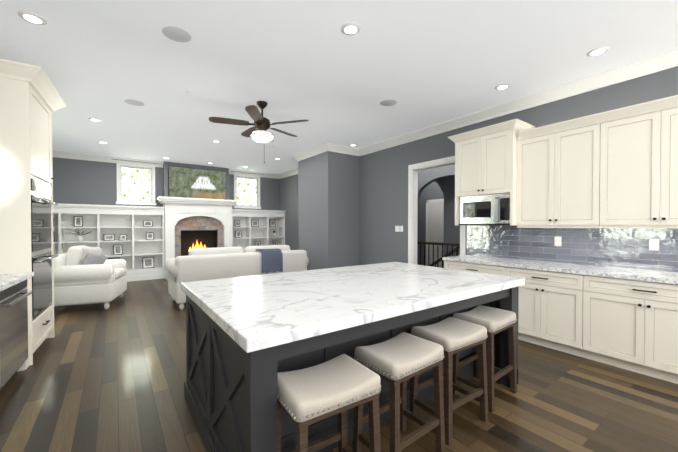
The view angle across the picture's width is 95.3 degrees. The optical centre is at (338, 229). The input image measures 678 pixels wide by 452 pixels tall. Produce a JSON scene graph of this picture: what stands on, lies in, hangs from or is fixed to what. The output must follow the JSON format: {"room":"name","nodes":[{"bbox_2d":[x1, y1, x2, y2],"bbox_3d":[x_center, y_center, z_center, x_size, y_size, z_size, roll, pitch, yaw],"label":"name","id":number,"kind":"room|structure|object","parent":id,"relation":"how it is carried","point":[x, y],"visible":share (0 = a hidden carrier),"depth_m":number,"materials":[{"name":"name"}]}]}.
{"room":"kitchen","nodes":[
{"label":"kitchen","id":0,"kind":"room"},
{"bbox_2d":[52,157,279,209],"bbox_3d":[-4.550,-0.276,8.685,6.450,3.100,0.140,-1,1,-36],"label":"wall","id":1,"kind":"structure","parent":0,"point":[76,181],"depth_m":7.58,"materials":[{"name":"grey paint"}]},
{"bbox_2d":[114,159,156,205],"bbox_3d":[-5.288,-1.214,8.066,1.040,1.131,0.186,-1,1,-36],"label":"window","id":2,"kind":"structure","parent":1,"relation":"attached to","point":[135,184],"depth_m":8.10,"materials":[{"name":"white glass"}]},
{"bbox_2d":[52,150,275,178],"bbox_3d":[-4.426,-1.757,8.598,6.090,0.135,0.115,-1,1,-36],"label":"crown molding","id":3,"kind":"structure","parent":1,"relation":"attached to","point":[69,155],"depth_m":7.78,"materials":[{"name":"white wood"}]},
{"bbox_2d":[231,171,263,208],"bbox_3d":[-2.909,-1.235,9.792,1.040,1.131,0.186,-1,1,-36],"label":"window","id":4,"kind":"structure","parent":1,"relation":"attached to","point":[245,191],"depth_m":9.83,"materials":[{"name":"white"}]},
{"bbox_2d":[0,278,677,451],"bbox_3d":[0.540,1.350,4.713,10.360,0.050,12.900,-1,1,-36],"label":"floor","id":5,"kind":"structure","parent":0,"point":[96,377],"depth_m":2.45,"materials":[{"name":"brown wood"}]},
{"bbox_2d":[0,290,3,390],"bbox_3d":[-2.731,0.917,1.984,0.621,0.885,0.549,0,1,-32],"label":"base cabinet","id":6,"kind":"object","parent":5,"relation":"on","point":[1,291],"depth_m":2.42,"materials":[{"name":"white wood"}]},
{"bbox_2d":[0,270,35,289],"bbox_3d":[-1.825,0.512,0.573,0.640,0.120,5.549,0,1,-32],"label":"countertop","id":7,"kind":"structure","parent":6,"relation":"on","point":[6,280],"depth_m":2.75,"materials":[{"name":"white stone"}]},
{"bbox_2d":[4,278,31,385],"bbox_3d":[-3.055,0.910,2.493,0.621,0.885,0.741,0,1,-32],"label":"dishwasher","id":8,"kind":"object","parent":5,"relation":"on","point":[18,298],"depth_m":2.72,"materials":[{"name":"silver metal"}]},
{"bbox_2d":[0,62,55,364],"bbox_3d":[-3.559,-0.122,3.274,0.623,2.930,0.921,0,1,-32],"label":"tall cabinet","id":9,"kind":"object","parent":5,"relation":"on","point":[31,100],"depth_m":3.04,"materials":[{"name":"white wood"}]},
{"bbox_2d":[54,245,126,308],"bbox_3d":[-4.385,0.797,5.387,1.010,1.039,1.120,0,1,-22],"label":"armchair","id":10,"kind":"object","parent":5,"relation":"on","point":[83,274],"visible":0.75,"depth_m":5.02,"materials":[{"name":"white fabric"}]},
{"bbox_2d":[53,203,164,281],"bbox_3d":[-5.787,0.350,7.445,2.732,1.880,0.420,-1,1,-36],"label":"bookcase","id":11,"kind":"object","parent":5,"relation":"on","point":[133,236],"visible":0.65,"depth_m":7.71,"materials":[{"name":"white wood"}]},
{"bbox_2d":[157,161,238,280],"bbox_3d":[-3.828,-0.272,8.533,2.000,3.097,0.946,-1,1,-36],"label":"fireplace surround","id":12,"kind":"object","parent":5,"relation":"on","point":[190,223],"visible":0.62,"depth_m":8.59,"materials":[{"name":"white"}]},
{"bbox_2d":[168,166,225,199],"bbox_3d":[-3.944,-1.291,8.681,1.500,0.840,0.048,-1,1,-36],"label":"television","id":13,"kind":"object","parent":12,"relation":"attached to","point":[185,182],"visible":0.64,"depth_m":8.62,"materials":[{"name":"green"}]},
{"bbox_2d":[165,245,308,309],"bbox_3d":[-1.902,0.815,6.072,2.550,0.985,1.062,-1,1,-36],"label":"sofa","id":14,"kind":"object","parent":5,"relation":"on","point":[199,264],"visible":0.77,"depth_m":5.55,"materials":[{"name":"white fabric"}]},
{"bbox_2d":[256,248,282,273],"bbox_3d":[-1.377,0.600,6.034,0.420,0.455,0.389,-1,1,-36],"label":"throw","id":15,"kind":"object","parent":14,"relation":"on","point":[270,259],"depth_m":5.88,"materials":[{"name":"blue fabric"}]},
{"bbox_2d":[232,209,285,248],"bbox_3d":[-2.578,0.321,9.773,1.742,1.880,0.420,-1,1,-36],"label":"bookcase","id":16,"kind":"object","parent":5,"relation":"on","point":[258,227],"visible":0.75,"depth_m":9.81,"materials":[{"name":"white wood"}]},
{"bbox_2d":[277,354,380,451],"bbox_3d":[-0.068,1.032,1.501,0.464,0.668,0.342,0,1,-33],"label":"stool","id":17,"kind":"object","parent":5,"relation":"on","point":[340,385],"visible":0.92,"depth_m":1.45,"materials":[{"name":"beige leather"}]},
{"bbox_2d":[184,286,518,451],"bbox_3d":[0.163,0.917,2.595,2.414,0.870,1.482,-1,1,-36],"label":"kitchen island","id":18,"kind":"object","parent":5,"relation":"on","point":[230,394],"depth_m":1.82,"materials":[{"name":"grey wood"}]},
{"bbox_2d":[181,262,524,353],"bbox_3d":[0.173,0.451,2.576,2.450,0.058,1.530,-1,1,-36],"label":"island countertop","id":19,"kind":"structure","parent":18,"relation":"on","point":[259,312],"depth_m":2.00,"materials":[{"name":"white stone"}]},
{"bbox_2d":[353,332,444,451],"bbox_3d":[0.360,1.027,1.848,0.464,0.668,0.342,-1,1,-38],"label":"stool","id":20,"kind":"object","parent":5,"relation":"on","point":[397,361],"visible":1,"depth_m":1.80,"materials":[{"name":"beige leather"}]},
{"bbox_2d":[417,241,459,267],"bbox_3d":[2.253,0.641,6.719,0.580,1.316,2.350,-1,1,-36],"label":"railing","id":21,"kind":"object","parent":5,"relation":"on","point":[457,248],"visible":0.21,"depth_m":6.65,"materials":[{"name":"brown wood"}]},
{"bbox_2d":[409,317,488,445],"bbox_3d":[0.782,1.023,2.204,0.464,0.668,0.342,0,1,-34],"label":"stool","id":22,"kind":"object","parent":5,"relation":"on","point":[451,335],"visible":0.79,"depth_m":2.14,"materials":[{"name":"beige leather"}]},
{"bbox_2d":[442,259,509,275],"bbox_3d":[2.067,0.887,4.333,0.620,0.885,0.939,-1,1,-36],"label":"base cabinet","id":23,"kind":"object","parent":5,"relation":"on","point":[473,267],"depth_m":4.10,"materials":[{"name":"white wood"}]},
{"bbox_2d":[452,305,516,411],"bbox_3d":[1.203,1.018,2.559,0.464,0.668,0.342,-1,1,-39],"label":"stool","id":24,"kind":"object","parent":5,"relation":"on","point":[493,321],"visible":0.81,"depth_m":2.51,"materials":[{"name":"brown wood"}]},
{"bbox_2d":[510,267,589,358],"bbox_3d":[2.537,0.895,3.685,0.620,0.885,0.899,-1,1,-36],"label":"base cabinet","id":25,"kind":"object","parent":5,"relation":"on","point":[554,310],"depth_m":3.40,"materials":[{"name":"white wood"}]},
{"bbox_2d":[590,275,677,383],"bbox_3d":[3.036,0.904,2.997,0.620,0.885,1.039,-1,1,-36],"label":"base cabinet","id":26,"kind":"object","parent":5,"relation":"on","point":[634,323],"depth_m":2.87,"materials":[{"name":"white wood"}]},
{"bbox_2d":[442,255,677,282],"bbox_3d":[3.223,0.445,2.716,0.640,0.040,4.936,-1,1,-36],"label":"countertop","id":27,"kind":"structure","parent":26,"relation":"on","point":[530,264],"depth_m":3.38,"materials":[{"name":"white stone"}]},
{"bbox_2d":[0,0,677,173],"bbox_3d":[0.540,-1.815,4.673,10.360,0.080,12.900,-1,1,-36],"label":"ceiling","id":28,"kind":"structure","parent":0,"point":[425,63],"depth_m":3.23,"materials":[{"name":"white paint"}]},
{"bbox_2d":[18,11,46,24],"bbox_3d":[-2.527,-1.741,2.548,0.173,0.011,0.173,1,1,42],"label":"recessed light","id":29,"kind":"object","parent":28,"relation":"in","point":[31,17],"depth_m":2.54,"materials":[{"name":"white plastic"}]},
{"bbox_2d":[88,118,101,120],"bbox_3d":[-3.930,-1.772,4.977,0.173,0.011,0.173,1,1,42],"label":"recessed light","id":30,"kind":"object","parent":28,"relation":"in","point":[94,119],"depth_m":4.95,"materials":[{"name":"white plastic"}]},
{"bbox_2d":[124,99,143,105],"bbox_3d":[-2.837,-1.764,4.279,0.222,0.009,0.217,-1,1,-36],"label":"speakers","id":31,"kind":"object","parent":28,"relation":"attached to","point":[132,102],"depth_m":4.28,"materials":[{"name":"white plastic"}]},
{"bbox_2d":[162,26,190,41],"bbox_3d":[-1.446,-1.745,2.754,0.225,0.009,0.225,-1,1,-36],"label":"speakers","id":32,"kind":"object","parent":28,"relation":"attached to","point":[177,34],"depth_m":2.76,"materials":[{"name":"white plastic"}]},
{"bbox_2d":[209,101,308,162],"bbox_3d":[-1.107,-1.350,4.351,1.315,0.837,1.276,-1,1,-36],"label":"ceiling fan","id":33,"kind":"object","parent":28,"relation":"hanging from","point":[258,132],"visible":1,"depth_m":4.21,"materials":[{"name":"brown wood"}]},
{"bbox_2d":[292,143,331,160],"bbox_3d":[-0.661,-1.737,7.015,0.115,0.135,1.530,-1,1,-36],"label":"crown molding","id":34,"kind":"structure","parent":28,"relation":"attached to","point":[322,148],"depth_m":6.85,"materials":[{"name":"white wood"}]},
{"bbox_2d":[341,22,360,34],"bbox_3d":[0.102,-1.743,2.688,0.173,0.011,0.173,1,1,42],"label":"recessed light","id":35,"kind":"object","parent":28,"relation":"in","point":[350,28],"depth_m":2.67,"materials":[{"name":"white"}]},
{"bbox_2d":[380,100,396,105],"bbox_3d":[0.684,-1.765,4.290,0.225,0.009,0.223,-1,1,-36],"label":"speakers","id":36,"kind":"object","parent":28,"relation":"attached to","point":[386,102],"depth_m":4.29,"materials":[{"name":"white plastic"}]},
{"bbox_2d":[495,83,509,89],"bbox_3d":[2.012,-1.757,3.802,0.173,0.011,0.173,0,1,21],"label":"recessed light","id":37,"kind":"object","parent":28,"relation":"in","point":[505,85],"depth_m":3.78,"materials":[{"name":"white plastic"}]},
{"bbox_2d":[586,46,608,56],"bbox_3d":[2.542,-1.748,3.038,0.173,0.011,0.173,1,1,42],"label":"recessed light","id":38,"kind":"object","parent":28,"relation":"in","point":[600,50],"depth_m":3.02,"materials":[{"name":"white plastic"}]},
{"bbox_2d":[417,164,459,267],"bbox_3d":[2.184,-0.252,6.812,0.150,3.100,6.600,-1,1,-36],"label":"wall","id":39,"kind":"structure","parent":0,"point":[436,183],"depth_m":6.66,"materials":[{"name":"grey paint"}]},
{"bbox_2d":[426,199,443,267],"bbox_3d":[3.074,0.164,9.490,0.030,2.200,0.980,-1,1,-36],"label":"door","id":40,"kind":"structure","parent":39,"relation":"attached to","point":[435,220],"depth_m":9.61,"materials":[{"name":"white wood"}]},
{"bbox_2d":[280,66,677,264],"bbox_3d":[1.665,-0.235,5.509,0.120,3.100,12.900,-1,1,-36],"label":"wall","id":41,"kind":"structure","parent":0,"point":[383,193],"depth_m":5.99,"materials":[{"name":"grey paint"}]},
{"bbox_2d":[276,168,297,178],"bbox_3d":[-1.155,-1.765,9.177,0.115,0.135,2.780,-1,1,-36],"label":"crown molding","id":42,"kind":"structure","parent":41,"relation":"attached to","point":[295,171],"depth_m":9.83,"materials":[{"name":"white wood"}]},
{"bbox_2d":[298,151,359,269],"bbox_3d":[-0.262,-0.258,7.323,0.871,3.100,1.300,-1,1,-36],"label":"wall bump-out","id":43,"kind":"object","parent":41,"relation":"attached to","point":[329,209],"visible":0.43,"depth_m":6.85,"materials":[{"name":"grey paint"}]},
{"bbox_2d":[332,144,359,155],"bbox_3d":[0.117,-1.733,6.705,0.720,0.135,0.115,-1,1,-36],"label":"crown molding","id":44,"kind":"structure","parent":43,"relation":"attached to","point":[335,148],"depth_m":6.72,"materials":[{"name":"white wood"}]},
{"bbox_2d":[395,226,402,231],"bbox_3d":[1.181,-0.014,6.068,0.010,0.100,0.185,-1,1,-36],"label":"switch plates","id":45,"kind":"object","parent":41,"relation":"attached to","point":[398,228],"visible":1,"depth_m":6.06,"materials":[{"name":"white plastic"}]},
{"bbox_2d":[408,156,465,263],"bbox_3d":[1.723,0.051,5.432,0.160,2.530,1.180,-1,1,-36],"label":"door frame","id":46,"kind":"structure","parent":41,"relation":"attached to","point":[413,169],"depth_m":5.80,"materials":[{"name":"white wood"}]},
{"bbox_2d":[454,127,485,198],"bbox_3d":[2.043,-0.928,4.488,0.450,0.890,0.442,-1,1,-36],"label":"upper cabinet","id":47,"kind":"object","parent":41,"relation":"attached to","point":[470,147],"depth_m":4.36,"materials":[{"name":"white wood"}]},
{"bbox_2d":[458,195,497,226],"bbox_3d":[2.093,-0.273,4.466,0.405,0.412,0.546,-1,1,-36],"label":"upper cabinet","id":48,"kind":"object","parent":41,"relation":"attached to","point":[476,211],"depth_m":4.35,"materials":[{"name":"white"}]},
{"bbox_2d":[459,193,509,224],"bbox_3d":[2.137,-0.272,4.369,0.445,0.412,0.756,-1,1,-36],"label":"microwave","id":49,"kind":"object","parent":48,"relation":"in","point":[474,208],"depth_m":4.24,"materials":[{"name":"silver metal"}]},
{"bbox_2d":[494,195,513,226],"bbox_3d":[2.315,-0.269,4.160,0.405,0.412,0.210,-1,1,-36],"label":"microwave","id":50,"kind":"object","parent":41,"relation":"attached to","point":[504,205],"depth_m":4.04,"materials":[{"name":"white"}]},
{"bbox_2d":[486,119,529,194],"bbox_3d":[2.248,-0.924,4.205,0.450,0.890,0.379,-1,1,-36],"label":"upper cabinet","id":51,"kind":"object","parent":41,"relation":"attached to","point":[500,137],"depth_m":4.02,"materials":[{"name":"white wood"}]},
{"bbox_2d":[360,48,677,155],"bbox_3d":[2.802,-1.695,3.721,0.115,0.135,8.100,-1,1,-36],"label":"crown molding","id":52,"kind":"structure","parent":41,"relation":"attached to","point":[650,65],"depth_m":3.91,"materials":[{"name":"white wood"}]},
{"bbox_2d":[514,111,609,226],"bbox_3d":[2.681,-0.637,3.697,0.350,1.170,0.899,-1,1,-36],"label":"upper cabinet","id":53,"kind":"object","parent":41,"relation":"attached to","point":[573,223],"depth_m":3.54,"materials":[{"name":"white wood"}]},
{"bbox_2d":[467,225,677,271],"bbox_3d":[3.474,0.190,2.895,0.020,0.465,4.935,-1,1,-36],"label":"backsplash","id":54,"kind":"structure","parent":41,"relation":"attached to","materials":[{"name":"tile"}]},
{"bbox_2d":[606,95,677,226],"bbox_3d":[3.174,-0.629,3.017,0.350,1.170,1.019,-1,1,-36],"label":"upper cabinet","id":55,"kind":"object","parent":41,"relation":"attached to","point":[643,136],"depth_m":3.00,"materials":[{"name":"white wood"}]}
]}

